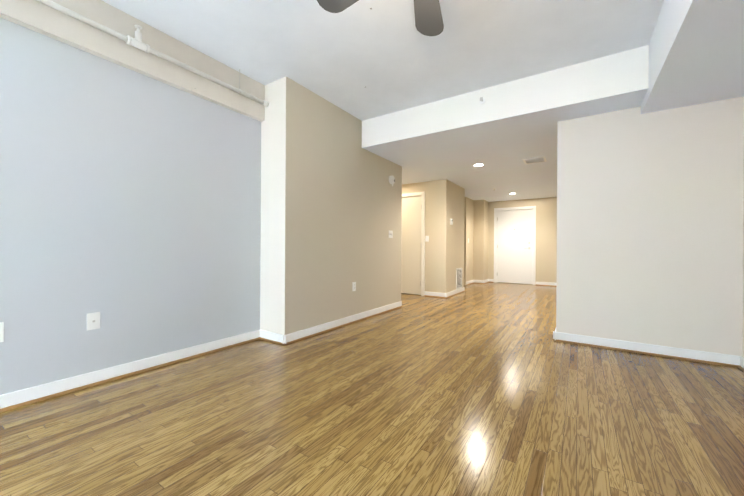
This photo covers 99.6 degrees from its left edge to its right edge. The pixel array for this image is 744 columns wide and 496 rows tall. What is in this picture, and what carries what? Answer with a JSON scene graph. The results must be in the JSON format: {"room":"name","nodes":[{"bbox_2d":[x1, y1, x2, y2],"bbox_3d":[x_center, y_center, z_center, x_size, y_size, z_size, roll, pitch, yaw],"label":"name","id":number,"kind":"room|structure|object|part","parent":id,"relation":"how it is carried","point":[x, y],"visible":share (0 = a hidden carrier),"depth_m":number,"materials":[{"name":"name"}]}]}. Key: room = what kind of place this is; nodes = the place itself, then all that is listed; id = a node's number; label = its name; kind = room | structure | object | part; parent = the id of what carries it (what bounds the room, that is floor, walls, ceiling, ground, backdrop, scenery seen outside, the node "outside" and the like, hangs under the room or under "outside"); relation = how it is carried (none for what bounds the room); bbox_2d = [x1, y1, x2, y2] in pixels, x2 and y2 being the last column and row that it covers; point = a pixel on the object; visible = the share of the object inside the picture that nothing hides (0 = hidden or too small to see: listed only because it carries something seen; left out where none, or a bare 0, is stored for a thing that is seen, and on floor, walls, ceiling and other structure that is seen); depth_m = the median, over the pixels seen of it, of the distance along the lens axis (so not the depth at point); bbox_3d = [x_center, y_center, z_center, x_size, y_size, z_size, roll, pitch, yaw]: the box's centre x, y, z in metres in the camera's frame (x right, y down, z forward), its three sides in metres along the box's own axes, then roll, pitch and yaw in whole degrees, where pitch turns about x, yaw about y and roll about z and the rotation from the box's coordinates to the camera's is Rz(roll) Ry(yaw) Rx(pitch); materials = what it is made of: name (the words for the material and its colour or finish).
{"room":"empty living room","nodes":[
{"label":"empty living room","id":0,"kind":"room"},
{"bbox_2d":[0,18,260,394],"bbox_3d":[-3.023,-0.394,1.876,1.490,2.680,4.453,0,0,33],"label":"wall","id":1,"kind":"structure","parent":0,"point":[130,206],"depth_m":2.27,"materials":[{"name":"paint"}]},
{"bbox_2d":[0,322,3,341],"bbox_3d":[-2.175,0.491,1.810,0.010,0.116,0.072,0,0,33],"label":"outlet","id":2,"kind":"object","parent":1,"relation":"attached to","point":[1,331],"visible":1,"depth_m":1.83,"materials":[{"name":"white plastic"}]},
{"bbox_2d":[87,312,99,329],"bbox_3d":[-1.927,0.507,2.179,0.018,0.116,0.072,0,0,33],"label":"outlet","id":3,"kind":"object","parent":1,"relation":"attached to","point":[93,320],"visible":1,"depth_m":2.18,"materials":[{"name":"white plastic"}]},
{"bbox_2d":[0,337,259,411],"bbox_3d":[-2.392,0.940,1.456,0.014,0.020,4.453,0,0,33],"label":"trim","id":4,"kind":"structure","parent":1,"relation":"attached to","point":[90,385],"depth_m":2.25,"materials":[{"name":"brown wood"}]},
{"bbox_2d":[0,329,260,408],"bbox_3d":[-2.403,0.901,1.464,0.014,0.091,4.453,0,0,33],"label":"baseboard","id":5,"kind":"structure","parent":1,"relation":"attached to","point":[29,394],"depth_m":2.26,"materials":[{"name":"white wood"}]},
{"bbox_2d":[260,77,401,334],"bbox_3d":[-0.968,-0.384,4.654,1.870,2.680,2.447,0,0,33],"label":"wall","id":6,"kind":"structure","parent":0,"point":[331,206],"depth_m":3.54,"materials":[{"name":"beige paint"}]},
{"bbox_2d":[259,337,284,345],"bbox_3d":[-1.026,0.947,3.198,0.408,0.020,0.014,0,0,33],"label":"trim","id":7,"kind":"structure","parent":6,"relation":"attached to","point":[272,341],"depth_m":3.18,"materials":[{"name":"brown wood"}]},
{"bbox_2d":[260,330,285,343],"bbox_3d":[-1.018,0.907,3.210,0.408,0.091,0.014,0,0,33],"label":"baseboard","id":8,"kind":"structure","parent":6,"relation":"attached to","point":[273,336],"depth_m":3.20,"materials":[{"name":"white wood"}]},
{"bbox_2d":[282,301,401,343],"bbox_3d":[-0.197,0.911,4.125,0.014,0.091,2.475,0,0,33],"label":"baseboard","id":9,"kind":"structure","parent":6,"relation":"attached to","point":[314,330],"depth_m":3.75,"materials":[{"name":"white wood"}]},
{"bbox_2d":[284,306,401,344],"bbox_3d":[-0.185,0.951,4.118,0.014,0.020,2.475,0,0,33],"label":"trim","id":10,"kind":"structure","parent":6,"relation":"attached to","point":[296,340],"depth_m":3.73,"materials":[{"name":"brown wood"}]},
{"bbox_2d":[352,282,355,290],"bbox_3d":[-0.230,0.501,4.074,0.010,0.116,0.072,0,0,33],"label":"outlet","id":11,"kind":"object","parent":6,"relation":"attached to","point":[353,286],"visible":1,"depth_m":4.07,"materials":[{"name":"white plastic"}]},
{"bbox_2d":[389,175,394,185],"bbox_3d":[0.311,-1.040,4.847,0.047,0.156,0.132,0,0,33],"label":"smoke detector","id":12,"kind":"object","parent":6,"relation":"attached to","point":[391,179],"visible":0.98,"depth_m":4.82,"materials":[{"name":"white plastic"}]},
{"bbox_2d":[0,282,743,495],"bbox_3d":[0.743,1.027,3.851,6.226,0.120,12.500,0,0,33],"label":"floor","id":13,"kind":"structure","parent":0,"point":[487,389],"depth_m":1.76,"materials":[{"name":"brown wood"}]},
{"bbox_2d":[102,0,663,120],"bbox_3d":[0.759,-1.768,3.848,6.226,0.150,12.500,0,0,33],"label":"ceiling","id":14,"kind":"structure","parent":0,"point":[361,60],"depth_m":2.56,"materials":[{"name":"paint"}]},
{"bbox_2d":[0,0,264,121],"bbox_3d":[-2.371,-1.530,1.450,0.055,0.380,4.453,0,0,33],"label":"beam","id":15,"kind":"structure","parent":14,"relation":"attached to","point":[43,19],"depth_m":2.34,"materials":[{"name":"paint"}]},
{"bbox_2d":[36,0,268,106],"bbox_3d":[-2.310,-1.589,1.411,0.060,0.240,4.453,0,0,33],"label":"pipe","id":16,"kind":"object","parent":14,"relation":"hanging from","point":[137,42],"visible":0.98,"depth_m":2.30,"materials":[{"name":"white metal"}]},
{"bbox_2d":[317,0,443,35],"bbox_3d":[0.188,-1.490,1.578,1.210,0.410,1.264,0,0,33],"label":"ceiling fan","id":17,"kind":"object","parent":14,"relation":"hanging from","point":[428,19],"visible":1,"depth_m":1.95,"materials":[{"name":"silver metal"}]},
{"bbox_3d":[-0.105,-1.476,1.771,0.510,0.006,0.190,0,-12,33],"label":"blade","id":18,"kind":"part","parent":17,"relation":"part of","materials":[{"name":"grey"}]},
{"bbox_3d":[0.341,-1.474,1.938,0.190,0.006,0.510,13,3,15],"label":"blade","id":19,"kind":"part","parent":17,"relation":"part of","materials":[{"name":"grey"}]},
{"bbox_2d":[402,179,448,293],"bbox_3d":[0.767,-0.376,6.605,1.683,2.680,0.120,0,0,33],"label":"wall","id":20,"kind":"structure","parent":0,"point":[436,232],"depth_m":6.21,"materials":[{"name":"beige paint"}]},
{"bbox_2d":[401,196,421,294],"bbox_3d":[0.762,-0.053,6.532,0.580,2.012,0.114,0,0,33],"label":"closet door","id":21,"kind":"structure","parent":20,"relation":"in","point":[411,249],"depth_m":6.52,"materials":[{"name":"beige wood"}]},
{"bbox_2d":[402,191,424,295],"bbox_3d":[0.545,-0.089,6.733,1.305,2.105,0.128,0,0,33],"label":"door frame","id":22,"kind":"structure","parent":20,"relation":"attached to","point":[414,194],"depth_m":6.34,"materials":[{"name":"white wood"}]},
{"bbox_2d":[424,291,446,296],"bbox_3d":[1.254,0.918,6.200,0.466,0.091,0.014,0,0,33],"label":"baseboard","id":23,"kind":"structure","parent":20,"relation":"attached to","point":[435,294],"depth_m":6.19,"materials":[{"name":"white wood"}]},
{"bbox_2d":[448,181,464,291],"bbox_3d":[0.889,-0.375,7.218,2.153,2.680,1.040,0,0,33],"label":"wall","id":24,"kind":"structure","parent":0,"point":[456,199],"depth_m":6.55,"materials":[{"name":"beige paint"}]},
{"bbox_2d":[445,287,464,297],"bbox_3d":[1.746,0.921,6.562,0.014,0.091,1.188,0,0,33],"label":"baseboard","id":25,"kind":"structure","parent":24,"relation":"attached to","point":[455,291],"depth_m":6.51,"materials":[{"name":"white wood"}]},
{"bbox_2d":[456,268,461,288],"bbox_3d":[1.875,0.651,6.758,0.018,0.440,0.400,0,0,33],"label":"air vent","id":26,"kind":"object","parent":24,"relation":"in","point":[458,276],"visible":1,"depth_m":6.71,"materials":[{"name":"white plastic"}]},
{"bbox_2d":[464,197,473,284],"bbox_3d":[1.862,-0.371,8.972,1.850,2.680,0.680,0,0,33],"label":"wall","id":27,"kind":"structure","parent":0,"point":[468,233],"depth_m":8.37,"materials":[{"name":"beige paint"}]},
{"bbox_2d":[473,200,488,279],"bbox_3d":[2.309,-0.369,9.397,2.130,2.680,0.520,0,0,33],"label":"wall","id":28,"kind":"structure","parent":0,"point":[480,243],"depth_m":8.69,"materials":[{"name":"beige paint"}]},
{"bbox_2d":[473,280,484,282],"bbox_3d":[2.938,0.926,8.659,0.308,0.091,0.014,0,0,33],"label":"baseboard","id":29,"kind":"structure","parent":28,"relation":"attached to","point":[478,281],"depth_m":8.65,"materials":[{"name":"white wood"}]},
{"bbox_2d":[362,45,648,201],"bbox_3d":[1.971,-1.513,6.463,4.778,0.370,6.098,0,0,33],"label":"ceiling soffit","id":30,"kind":"structure","parent":0,"point":[503,131],"depth_m":3.68,"materials":[{"name":"white paint"}]},
{"bbox_2d":[473,163,483,166],"bbox_3d":[1.699,-1.325,5.013,0.170,0.019,0.170,0,0,33],"label":"recessed light","id":31,"kind":"object","parent":30,"relation":"attached to","point":[478,164],"visible":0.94,"depth_m":5.00,"materials":[{"name":"white"}]},
{"bbox_2d":[479,97,484,103],"bbox_3d":[1.159,-1.560,3.318,0.060,0.060,0.050,0,0,33],"label":"sprinkler","id":32,"kind":"object","parent":30,"relation":"attached to","point":[482,100],"visible":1,"depth_m":3.32,"materials":[{"name":"white metal"}]},
{"bbox_2d":[522,156,546,163],"bbox_3d":[2.455,-1.318,4.743,0.300,0.012,0.300,0,0,33],"label":"air vent register","id":33,"kind":"object","parent":30,"relation":"attached to","point":[534,160],"visible":1,"depth_m":4.72,"materials":[{"name":"white metal"}]},
{"bbox_2d":[488,197,556,284],"bbox_3d":[3.953,-0.358,8.716,5.626,2.680,0.150,0,0,33],"label":"wall","id":34,"kind":"structure","parent":0,"point":[546,239],"depth_m":8.28,"materials":[{"name":"beige paint"}]},
{"bbox_2d":[494,206,535,284],"bbox_3d":[3.937,-0.071,8.691,1.060,2.105,0.128,0,0,33],"label":"door frame","id":35,"kind":"structure","parent":34,"relation":"attached to","point":[533,245],"depth_m":8.53,"materials":[{"name":"white wood"}]},
{"bbox_2d":[497,209,532,283],"bbox_3d":[3.923,-0.036,8.678,0.908,2.012,0.094,0,0,33],"label":"entry door","id":36,"kind":"structure","parent":34,"relation":"in","point":[514,243],"depth_m":8.67,"materials":[{"name":"white wood"}]},
{"bbox_2d":[536,282,556,285],"bbox_3d":[4.666,0.937,8.144,0.760,0.091,0.014,0,0,33],"label":"baseboard","id":37,"kind":"structure","parent":34,"relation":"attached to","point":[546,283],"depth_m":8.21,"materials":[{"name":"white wood"}]},
{"bbox_2d":[556,96,743,355],"bbox_3d":[4.102,-0.354,5.204,1.516,2.680,5.554,0,0,33],"label":"wall","id":38,"kind":"structure","parent":0,"point":[649,228],"depth_m":2.88,"materials":[{"name":"beige paint"}]},
{"bbox_2d":[553,331,739,364],"bbox_3d":[2.469,0.928,2.942,1.344,0.091,0.014,0,0,33],"label":"baseboard","id":39,"kind":"structure","parent":38,"relation":"attached to","point":[692,354],"depth_m":2.87,"materials":[{"name":"white wood"}]},
{"bbox_2d":[554,339,739,367],"bbox_3d":[2.461,0.968,2.930,1.344,0.020,0.014,0,0,33],"label":"trim","id":40,"kind":"structure","parent":38,"relation":"attached to","point":[667,356],"depth_m":2.86,"materials":[{"name":"brown wood"}]},
{"bbox_2d":[641,0,743,113],"bbox_3d":[1.135,-1.475,0.168,0.748,0.445,6.166,0,0,33],"label":"ceiling beam","id":41,"kind":"structure","parent":0,"point":[696,52],"depth_m":2.10,"materials":[{"name":"paint"}]},
{"bbox_2d":[742,137,743,356],"bbox_3d":[1.436,-0.365,-0.045,0.200,2.680,6.146,0,0,33],"label":"wall","id":42,"kind":"structure","parent":0,"point":[743,265],"depth_m":2.57,"materials":[{"name":"white paint"}]},
{"bbox_2d":[740,356,743,367],"bbox_3d":[1.339,0.924,0.015,0.014,0.091,6.146,0,0,33],"label":"baseboard","id":43,"kind":"structure","parent":42,"relation":"attached to","point":[741,361],"depth_m":2.55,"materials":[{"name":"white wood"}]}
]}

